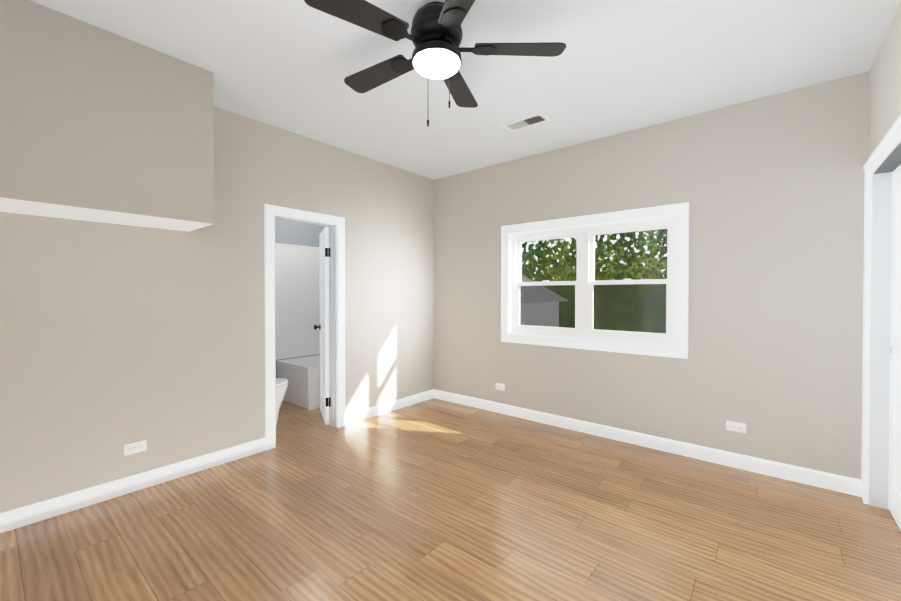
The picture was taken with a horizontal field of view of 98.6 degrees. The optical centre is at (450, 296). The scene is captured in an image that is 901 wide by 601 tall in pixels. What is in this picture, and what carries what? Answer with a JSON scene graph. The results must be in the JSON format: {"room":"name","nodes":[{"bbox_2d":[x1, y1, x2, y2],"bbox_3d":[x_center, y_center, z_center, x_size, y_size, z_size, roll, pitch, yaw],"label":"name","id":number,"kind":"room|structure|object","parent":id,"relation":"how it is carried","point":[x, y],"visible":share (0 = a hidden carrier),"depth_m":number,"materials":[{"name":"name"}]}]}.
{"room":"empty bedroom","nodes":[
{"label":"empty bedroom","id":0,"kind":"room"},
{"bbox_2d":[0,106,433,512],"bbox_3d":[-1.642,-0.085,3.352,0.120,2.800,4.576,0,1,40],"label":"wall","id":1,"kind":"structure","parent":0,"point":[115,339],"depth_m":2.89,"materials":[{"name":"grey paint"}]},
{"bbox_2d":[0,0,213,231],"bbox_3d":[-2.269,-0.975,2.096,0.500,0.994,1.615,0,1,40],"label":"bulkhead","id":2,"kind":"object","parent":1,"relation":"attached to","point":[97,124],"visible":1,"depth_m":2.13,"materials":[{"name":"grey paint"}]},
{"bbox_2d":[0,437,265,532],"bbox_3d":[-2.268,1.270,2.501,0.015,0.108,2.145,0,1,40],"label":"baseboard","id":3,"kind":"structure","parent":1,"relation":"attached to","point":[34,512],"depth_m":2.57,"materials":[{"name":"white wood"}]},
{"bbox_2d":[124,440,146,455],"bbox_3d":[-2.149,1.030,2.647,0.009,0.075,0.122,0,1,40],"label":"outlet","id":4,"kind":"object","parent":1,"relation":"attached to","point":[135,447],"visible":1,"depth_m":2.65,"materials":[{"name":"white plastic"}]},
{"bbox_2d":[264,204,344,449],"bbox_3d":[-1.382,0.259,3.666,0.162,2.105,0.796,0,1,40],"label":"door frame","id":5,"kind":"structure","parent":1,"relation":"attached to","point":[270,211],"depth_m":3.82,"materials":[{"name":"white wood"}]},
{"bbox_2d":[314,227,329,424],"bbox_3d":[-1.357,0.294,4.218,0.565,2.008,0.341,0,1,40],"label":"door","id":6,"kind":"structure","parent":1,"relation":"in","point":[323,326],"depth_m":3.98,"materials":[{"name":"white wood"}]},
{"bbox_2d":[345,390,431,425],"bbox_3d":[-0.649,1.249,4.462,0.015,0.108,1.348,0,1,40],"label":"baseboard","id":7,"kind":"structure","parent":1,"relation":"attached to","point":[360,415],"depth_m":4.36,"materials":[{"name":"white wood"}]},
{"bbox_2d":[275,219,328,377],"bbox_3d":[-2.140,-0.103,5.106,0.120,2.800,2.890,0,1,40],"label":"wall","id":8,"kind":"structure","parent":0,"point":[295,233],"depth_m":5.14,"materials":[{"name":"grey paint"}]},
{"bbox_2d":[275,243,319,359],"bbox_3d":[-1.449,0.054,5.238,0.780,1.478,1.570,0,1,40],"label":"wall surround","id":9,"kind":"object","parent":8,"relation":"attached to","point":[297,294],"visible":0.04,"depth_m":5.13,"materials":[{"name":"white plastic"}]},
{"bbox_2d":[0,398,900,600],"bbox_3d":[-0.396,1.375,2.338,6.352,0.100,4.576,0,1,40],"label":"floor","id":10,"kind":"structure","parent":0,"point":[433,499],"depth_m":2.21,"materials":[{"name":"brown wood"}]},
{"bbox_2d":[276,378,287,425],"bbox_3d":[-1.913,0.896,3.694,0.400,0.830,0.736,0,1,40],"label":"toilet","id":11,"kind":"object","parent":10,"relation":"on","point":[281,385],"visible":0.17,"depth_m":3.80,"materials":[{"name":"white ceramic"}]},
{"bbox_2d":[277,355,319,410],"bbox_3d":[-1.434,1.050,5.259,0.756,0.489,1.506,0,1,40],"label":"bathtub","id":12,"kind":"object","parent":10,"relation":"on","point":[301,375],"visible":0.17,"depth_m":4.59,"materials":[{"name":"white ceramic"}]},
{"bbox_2d":[30,0,900,179],"bbox_3d":[-0.396,-1.525,2.309,6.352,0.100,4.576,0,1,40],"label":"ceiling","id":13,"kind":"structure","parent":0,"point":[617,67],"depth_m":2.44,"materials":[{"name":"white paint"}]},
{"bbox_2d":[304,0,565,126],"bbox_3d":[-0.109,-1.161,2.029,1.255,0.621,1.284,0,1,40],"label":"ceiling fan","id":14,"kind":"object","parent":13,"relation":"hanging from","point":[435,37],"visible":1,"depth_m":1.94,"materials":[{"name":"black metal"}]},
{"bbox_2d":[501,112,550,131],"bbox_3d":[0.639,-1.481,3.299,0.370,0.007,0.180,0,1,40],"label":"ceiling vent","id":15,"kind":"object","parent":13,"relation":"in","point":[527,122],"visible":1,"depth_m":3.29,"materials":[{"name":"white metal"}]},
{"bbox_2d":[434,71,869,479],"bbox_3d":[1.300,-0.090,3.813,3.832,2.800,0.120,0,1,40],"label":"wall","id":16,"kind":"structure","parent":0,"point":[770,189],"depth_m":3.05,"materials":[{"name":"grey paint"}]},
{"bbox_2d":[496,383,504,390],"bbox_3d":[0.557,1.010,4.354,0.122,0.074,0.009,0,1,40],"label":"outlet","id":17,"kind":"object","parent":16,"relation":"attached to","point":[499,386],"visible":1,"depth_m":4.35,"materials":[{"name":"white plastic"}]},
{"bbox_2d":[512,217,675,345],"bbox_3d":[1.327,-0.139,3.830,1.605,1.097,0.079,0,1,40],"label":"window unit","id":18,"kind":"structure","parent":16,"relation":"in","point":[585,282],"depth_m":3.77,"materials":[{"name":"white plastic"}]},
{"bbox_2d":[501,202,688,358],"bbox_3d":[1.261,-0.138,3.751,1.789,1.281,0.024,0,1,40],"label":"window trim","id":19,"kind":"structure","parent":16,"relation":"in","point":[681,212],"depth_m":3.49,"materials":[{"name":"white wood"}]},
{"bbox_2d":[432,389,861,496],"bbox_3d":[1.256,1.256,3.774,3.832,0.108,0.015,0,1,40],"label":"baseboard","id":20,"kind":"structure","parent":16,"relation":"attached to","point":[838,483],"depth_m":3.22,"materials":[{"name":"white wood"}]},
{"bbox_2d":[726,421,745,432],"bbox_3d":[2.204,1.004,2.994,0.122,0.075,0.009,0,1,40],"label":"outlet","id":21,"kind":"object","parent":16,"relation":"attached to","point":[736,426],"visible":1,"depth_m":2.99,"materials":[{"name":"white plastic"}]},
{"bbox_2d":[869,2,900,157],"bbox_3d":[1.406,-0.059,0.837,0.120,2.800,4.576,0,1,40],"label":"wall","id":22,"kind":"structure","parent":0,"point":[885,96],"depth_m":2.17,"materials":[{"name":"grey paint"}]},
{"bbox_2d":[861,115,900,503],"bbox_3d":[2.127,0.237,1.828,0.024,2.186,1.893,0,1,40],"label":"trim","id":23,"kind":"structure","parent":22,"relation":"attached to","point":[888,144],"depth_m":2.47,"materials":[{"name":"white wood"}]},
{"bbox_2d":[869,140,900,509],"bbox_3d":[2.189,0.271,1.754,0.165,2.120,1.710,0,1,40],"label":"door frame","id":24,"kind":"structure","parent":22,"relation":"attached to","point":[881,235],"depth_m":2.42,"materials":[{"name":"white wood"}]},
{"bbox_2d":[888,164,900,530],"bbox_3d":[2.458,0.277,2.058,0.039,2.078,0.851,0,1,40],"label":"sliding closet door","id":25,"kind":"structure","parent":22,"relation":"in","point":[894,501],"depth_m":2.31,"materials":[{"name":"white wood"}]},
{"label":"outside","id":26,"kind":"structure","parent":0,"visible":0},
{"bbox_3d":[3.801,1.874,8.306,34.000,0.020,9.924,0,1,40],"label":"ground","id":27,"kind":"structure","parent":26,"visible":0},
{"bbox_2d":[520,275,568,326],"bbox_3d":[1.143,0.570,10.177,3.100,2.550,2.400,0,1,40],"label":"shed","id":28,"kind":"object","parent":27,"relation":"on","point":[525,310],"depth_m":9.36,"materials":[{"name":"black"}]},
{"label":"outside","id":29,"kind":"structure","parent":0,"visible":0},
{"bbox_2d":[522,229,666,333],"bbox_3d":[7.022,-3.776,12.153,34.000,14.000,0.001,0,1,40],"label":"trees","id":30,"kind":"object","parent":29,"point":[625,258],"depth_m":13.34,"materials":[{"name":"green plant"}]}
]}

